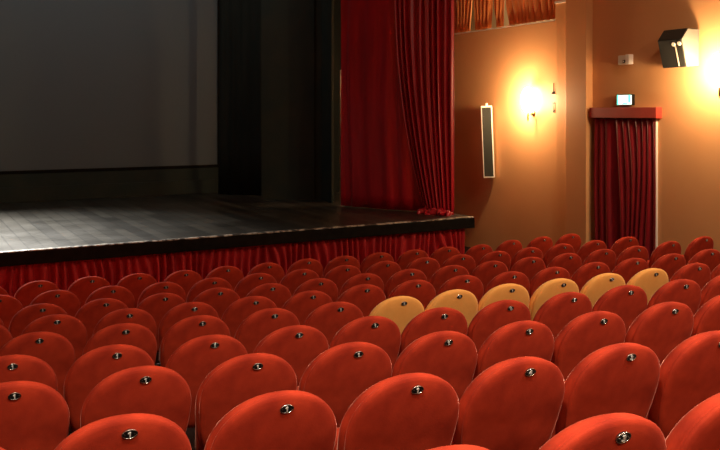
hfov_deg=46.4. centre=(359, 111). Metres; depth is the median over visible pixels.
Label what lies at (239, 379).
seat
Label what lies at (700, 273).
seat
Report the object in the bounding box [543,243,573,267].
seat
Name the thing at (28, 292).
seat
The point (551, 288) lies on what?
seat
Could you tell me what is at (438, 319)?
seat
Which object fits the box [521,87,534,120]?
wall sconce
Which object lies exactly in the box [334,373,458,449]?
seat
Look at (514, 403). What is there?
seat
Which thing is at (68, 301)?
seat
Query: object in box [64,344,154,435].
seat
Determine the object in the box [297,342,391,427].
seat
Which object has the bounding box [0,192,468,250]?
floor
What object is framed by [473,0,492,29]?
drape
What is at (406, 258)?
seat
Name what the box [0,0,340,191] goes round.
wall
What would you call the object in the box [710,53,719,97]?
wall sconce
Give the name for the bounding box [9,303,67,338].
seat
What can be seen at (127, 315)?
seat
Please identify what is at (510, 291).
seat
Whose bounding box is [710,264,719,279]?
seat
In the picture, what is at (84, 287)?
seat
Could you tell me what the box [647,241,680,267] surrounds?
seat
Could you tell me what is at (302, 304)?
seat
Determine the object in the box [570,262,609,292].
seat
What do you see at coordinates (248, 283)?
seat
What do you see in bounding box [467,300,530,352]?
seat
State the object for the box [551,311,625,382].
seat
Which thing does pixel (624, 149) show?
door curtain
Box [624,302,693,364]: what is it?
seat
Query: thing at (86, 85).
projection screen
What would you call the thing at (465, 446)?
seat
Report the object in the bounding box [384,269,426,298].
seat
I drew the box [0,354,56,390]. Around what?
seat
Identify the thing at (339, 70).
batten
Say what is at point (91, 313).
seat
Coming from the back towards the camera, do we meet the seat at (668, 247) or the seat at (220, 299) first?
the seat at (668, 247)
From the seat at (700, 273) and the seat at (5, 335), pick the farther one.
the seat at (700, 273)
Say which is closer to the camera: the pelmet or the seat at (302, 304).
the seat at (302, 304)
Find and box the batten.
[339,70,340,199]
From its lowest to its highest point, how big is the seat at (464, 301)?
0.957 m
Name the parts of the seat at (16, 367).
number plate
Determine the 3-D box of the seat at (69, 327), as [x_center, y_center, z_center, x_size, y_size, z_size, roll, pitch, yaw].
[-2.497,2.065,6.798,0.524,0.957,0.577,0,0,-24]
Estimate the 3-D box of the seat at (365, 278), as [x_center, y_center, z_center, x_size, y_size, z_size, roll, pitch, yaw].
[-0.064,2.180,9.077,0.524,0.957,0.577,0,0,-27]
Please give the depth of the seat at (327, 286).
8.59 m
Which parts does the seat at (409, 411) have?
number plate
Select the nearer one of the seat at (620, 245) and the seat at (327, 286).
the seat at (327, 286)
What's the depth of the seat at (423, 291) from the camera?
7.93 m
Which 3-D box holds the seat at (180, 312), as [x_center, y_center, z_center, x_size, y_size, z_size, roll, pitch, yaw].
[-1.514,2.065,7.233,0.524,0.957,0.577,0,0,-25]
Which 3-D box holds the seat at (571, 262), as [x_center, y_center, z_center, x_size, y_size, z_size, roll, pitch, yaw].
[2.394,2.180,10.360,0.524,0.957,0.577,0,0,-27]
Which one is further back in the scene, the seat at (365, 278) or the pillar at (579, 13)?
the pillar at (579, 13)
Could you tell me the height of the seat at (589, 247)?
0.957 m
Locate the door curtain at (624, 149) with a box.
[594,118,655,259]
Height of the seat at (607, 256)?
0.957 m
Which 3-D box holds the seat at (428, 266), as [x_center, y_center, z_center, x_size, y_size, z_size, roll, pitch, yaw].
[0.690,2.282,10.642,0.524,0.957,0.577,0,0,-25]
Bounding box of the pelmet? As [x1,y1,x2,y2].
[590,107,661,117]
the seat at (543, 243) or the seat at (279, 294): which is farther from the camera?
the seat at (543, 243)
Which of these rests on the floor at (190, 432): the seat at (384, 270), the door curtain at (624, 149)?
the seat at (384, 270)
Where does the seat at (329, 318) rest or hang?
on the floor at (190, 432)
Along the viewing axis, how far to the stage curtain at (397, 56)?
15.03 m
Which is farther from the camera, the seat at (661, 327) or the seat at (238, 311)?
the seat at (238, 311)
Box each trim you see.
[0,216,473,253]
[554,0,565,3]
[556,0,565,241]
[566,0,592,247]
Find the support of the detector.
attached to the wall at (494, 67)
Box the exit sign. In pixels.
[617,94,634,104]
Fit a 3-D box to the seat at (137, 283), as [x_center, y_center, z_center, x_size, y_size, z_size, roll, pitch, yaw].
[-2.723,2.380,10.122,0.524,0.957,0.577,0,0,-24]
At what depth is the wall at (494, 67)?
14.89 m
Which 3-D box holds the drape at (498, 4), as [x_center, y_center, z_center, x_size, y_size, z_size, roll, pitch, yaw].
[2.862,-2.567,17.292,0.094,1.626,0.390,0,0,-29]
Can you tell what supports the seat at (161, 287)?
on the floor at (190, 432)
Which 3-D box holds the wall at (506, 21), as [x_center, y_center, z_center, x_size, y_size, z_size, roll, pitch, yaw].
[3.471,-2.150,19.418,0.100,2.900,7.897,0,0,-29]
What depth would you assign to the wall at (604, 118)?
15.65 m
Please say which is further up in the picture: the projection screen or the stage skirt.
the projection screen
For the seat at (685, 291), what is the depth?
6.60 m
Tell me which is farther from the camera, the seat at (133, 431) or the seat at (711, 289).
the seat at (711, 289)
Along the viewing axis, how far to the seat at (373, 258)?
11.33 m
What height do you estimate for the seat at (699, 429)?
0.957 m
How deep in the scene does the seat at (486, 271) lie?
9.58 m
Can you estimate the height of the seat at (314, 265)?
0.957 m
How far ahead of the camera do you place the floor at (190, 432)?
6.48 m
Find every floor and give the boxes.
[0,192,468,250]
[68,246,470,449]
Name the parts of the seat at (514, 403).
number plate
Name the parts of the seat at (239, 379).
number plate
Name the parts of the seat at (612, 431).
number plate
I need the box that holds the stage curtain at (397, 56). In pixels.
[341,0,453,216]
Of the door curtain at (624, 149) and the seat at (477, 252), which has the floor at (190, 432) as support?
the seat at (477, 252)
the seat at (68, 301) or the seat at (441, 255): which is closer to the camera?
the seat at (68, 301)
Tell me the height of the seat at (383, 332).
0.957 m
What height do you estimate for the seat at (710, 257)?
0.957 m
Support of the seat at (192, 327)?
on the floor at (190, 432)
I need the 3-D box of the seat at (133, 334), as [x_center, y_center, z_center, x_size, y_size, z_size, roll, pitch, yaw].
[-1.755,1.943,6.037,0.524,0.957,0.577,0,0,-25]
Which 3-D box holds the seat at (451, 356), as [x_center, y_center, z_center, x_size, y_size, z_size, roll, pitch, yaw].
[0.331,1.658,4.735,0.524,0.957,0.577,0,0,-26]
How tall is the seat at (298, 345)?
0.957 m
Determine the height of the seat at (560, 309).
0.957 m
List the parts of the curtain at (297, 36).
return panel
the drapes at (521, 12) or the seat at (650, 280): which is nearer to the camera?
the seat at (650, 280)
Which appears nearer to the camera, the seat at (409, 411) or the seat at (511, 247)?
the seat at (409, 411)
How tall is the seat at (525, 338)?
0.957 m
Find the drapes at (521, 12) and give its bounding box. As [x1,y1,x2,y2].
[454,0,554,34]
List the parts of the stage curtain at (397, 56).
gathered panel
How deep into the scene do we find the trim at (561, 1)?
15.45 m
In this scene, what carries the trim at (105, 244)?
attached to the stage edge
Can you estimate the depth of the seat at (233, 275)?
10.38 m
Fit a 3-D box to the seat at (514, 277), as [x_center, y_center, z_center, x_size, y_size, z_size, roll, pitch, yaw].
[1.400,2.065,8.589,0.524,0.957,0.577,0,0,-24]
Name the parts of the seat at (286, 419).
number plate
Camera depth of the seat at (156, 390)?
3.88 m
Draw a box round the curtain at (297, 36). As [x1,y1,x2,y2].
[261,0,333,202]
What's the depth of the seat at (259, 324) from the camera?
6.23 m
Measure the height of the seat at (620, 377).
0.957 m
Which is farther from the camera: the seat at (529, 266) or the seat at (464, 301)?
the seat at (529, 266)
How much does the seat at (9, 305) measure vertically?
0.957 m
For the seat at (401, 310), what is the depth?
6.66 m
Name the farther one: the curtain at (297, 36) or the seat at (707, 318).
the curtain at (297, 36)
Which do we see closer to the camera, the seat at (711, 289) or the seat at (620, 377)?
the seat at (620, 377)
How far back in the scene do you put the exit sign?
14.08 m
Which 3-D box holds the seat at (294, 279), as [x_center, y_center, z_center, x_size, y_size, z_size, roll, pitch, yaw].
[-0.783,2.282,9.867,0.524,0.957,0.577,0,0,-27]
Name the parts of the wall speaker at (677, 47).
panel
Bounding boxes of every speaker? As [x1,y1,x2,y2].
[481,103,494,177]
[658,28,698,67]
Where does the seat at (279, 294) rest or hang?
on the floor at (190, 432)
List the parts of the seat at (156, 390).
number plate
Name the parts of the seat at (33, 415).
number plate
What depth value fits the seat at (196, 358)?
4.95 m
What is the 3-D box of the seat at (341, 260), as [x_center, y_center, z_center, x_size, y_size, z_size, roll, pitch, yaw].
[-0.319,2.380,11.342,0.524,0.957,0.577,0,0,-26]
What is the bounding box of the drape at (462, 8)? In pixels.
[454,0,471,32]
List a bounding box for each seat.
[0,287,8,295]
[0,295,22,330]
[0,325,12,349]
[0,331,74,397]
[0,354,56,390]
[0,381,69,449]
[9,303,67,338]
[14,281,59,307]
[21,314,86,360]
[30,290,80,316]
[54,413,191,449]
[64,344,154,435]
[68,276,110,306]
[75,298,127,341]
[80,366,190,432]
[82,323,156,363]
[85,286,134,307]
[93,308,156,337]
[116,273,156,307]
[137,293,185,351]
[138,282,185,304]
[155,302,218,365]
[160,315,229,366]
[164,270,202,300]
[165,334,247,427]
[186,277,232,302]
[193,287,239,318]
[195,353,296,449]
[204,390,336,449]
[205,266,243,290]
[221,296,276,337]
[234,273,276,298]
[235,308,299,353]
[246,283,291,307]
[247,262,283,283]
[253,325,328,385]
[280,269,318,295]
[282,290,331,324]
[286,258,322,277]
[292,278,337,301]
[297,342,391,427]
[303,301,362,344]
[322,256,359,277]
[324,265,360,296]
[329,316,400,369]
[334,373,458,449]
[337,273,383,299]
[337,284,385,316]
[360,252,393,273]
[365,261,400,291]
[369,296,423,333]
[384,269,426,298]
[388,280,435,310]
[392,331,476,400]
[396,249,428,269]
[397,307,467,357]
[405,257,439,281]
[425,289,477,326]
[428,444,488,449]
[429,265,468,294]
[430,247,459,267]
[436,275,483,303]
[440,254,475,274]
[451,356,564,449]
[465,244,492,267]
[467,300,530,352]
[471,261,507,294]
[472,320,553,380]
[477,251,510,270]
[477,283,529,312]
[483,271,529,295]
[495,240,521,259]
[509,247,542,270]
[510,257,545,282]
[526,236,552,257]
[528,278,578,320]
[529,267,569,298]
[533,292,591,340]
[539,413,666,449]
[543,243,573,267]
[547,253,581,278]
[550,343,659,438]
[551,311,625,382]
[554,234,580,253]
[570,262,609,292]
[577,240,606,263]
[580,273,625,307]
[582,249,615,272]
[592,285,647,332]
[610,237,638,259]
[612,258,648,283]
[615,246,648,266]
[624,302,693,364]
[626,268,668,304]
[646,331,719,439]
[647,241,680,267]
[647,279,700,316]
[651,253,685,280]
[665,393,719,449]
[669,263,710,289]
[682,236,713,264]
[687,249,719,272]
[691,295,719,336]
[698,275,719,309]
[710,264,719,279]
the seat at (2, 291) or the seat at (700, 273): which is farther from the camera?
the seat at (2, 291)
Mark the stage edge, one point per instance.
(159, 247)
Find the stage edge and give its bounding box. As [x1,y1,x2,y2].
[0,213,474,266]
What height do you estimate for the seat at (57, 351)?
0.957 m
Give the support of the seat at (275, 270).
on the floor at (190, 432)
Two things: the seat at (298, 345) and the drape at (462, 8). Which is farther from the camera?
the drape at (462, 8)
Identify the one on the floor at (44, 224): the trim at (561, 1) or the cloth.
the cloth
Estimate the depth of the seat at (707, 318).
5.41 m
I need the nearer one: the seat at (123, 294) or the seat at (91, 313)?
the seat at (91, 313)
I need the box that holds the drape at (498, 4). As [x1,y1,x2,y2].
[494,0,504,26]
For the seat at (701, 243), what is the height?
0.957 m
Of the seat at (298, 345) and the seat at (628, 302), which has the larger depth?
the seat at (628, 302)
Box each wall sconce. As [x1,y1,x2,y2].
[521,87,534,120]
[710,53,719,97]
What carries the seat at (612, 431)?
on the floor at (190, 432)
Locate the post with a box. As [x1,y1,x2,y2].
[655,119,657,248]
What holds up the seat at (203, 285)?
on the floor at (190, 432)
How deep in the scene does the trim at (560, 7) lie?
15.50 m
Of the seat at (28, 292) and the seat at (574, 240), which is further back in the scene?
the seat at (574, 240)
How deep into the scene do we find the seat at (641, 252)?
10.64 m
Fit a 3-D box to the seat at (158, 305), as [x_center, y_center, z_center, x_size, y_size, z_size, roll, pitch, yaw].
[-1.965,2.180,8.115,0.524,0.957,0.577,0,0,-26]
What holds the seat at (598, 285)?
on the floor at (190, 432)
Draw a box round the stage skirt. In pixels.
[0,229,464,296]
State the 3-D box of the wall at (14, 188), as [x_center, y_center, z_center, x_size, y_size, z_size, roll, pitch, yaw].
[-7.245,1.490,16.050,9.588,0.547,0.100,0,0,-29]
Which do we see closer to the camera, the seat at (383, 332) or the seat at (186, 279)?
the seat at (383, 332)
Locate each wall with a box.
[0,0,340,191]
[0,167,218,203]
[453,0,719,254]
[459,0,552,32]
[604,118,655,120]
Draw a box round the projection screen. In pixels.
[0,0,218,173]
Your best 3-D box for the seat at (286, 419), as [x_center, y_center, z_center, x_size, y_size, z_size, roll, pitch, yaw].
[-0.406,1.498,3.280,0.524,0.957,0.577,0,0,-25]
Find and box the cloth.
[218,0,260,195]
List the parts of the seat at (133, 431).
number plate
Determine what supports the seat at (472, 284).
on the floor at (190, 432)
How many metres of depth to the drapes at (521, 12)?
17.29 m
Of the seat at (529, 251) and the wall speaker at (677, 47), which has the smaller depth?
the seat at (529, 251)
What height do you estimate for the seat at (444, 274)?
0.957 m
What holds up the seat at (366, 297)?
on the floor at (190, 432)
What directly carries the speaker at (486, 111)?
attached to the wall at (494, 67)
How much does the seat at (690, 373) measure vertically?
0.957 m
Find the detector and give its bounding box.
[618,54,632,64]
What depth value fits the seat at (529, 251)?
11.16 m
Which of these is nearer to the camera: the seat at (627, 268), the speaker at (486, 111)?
the seat at (627, 268)
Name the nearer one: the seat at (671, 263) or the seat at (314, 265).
the seat at (671, 263)
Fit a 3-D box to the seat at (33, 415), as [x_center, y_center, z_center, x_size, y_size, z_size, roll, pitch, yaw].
[-1.635,1.658,3.892,0.524,0.957,0.577,0,0,-24]
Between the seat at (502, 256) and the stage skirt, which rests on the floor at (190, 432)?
the seat at (502, 256)
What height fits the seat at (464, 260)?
0.957 m
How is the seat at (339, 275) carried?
on the floor at (190, 432)
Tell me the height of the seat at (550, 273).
0.957 m

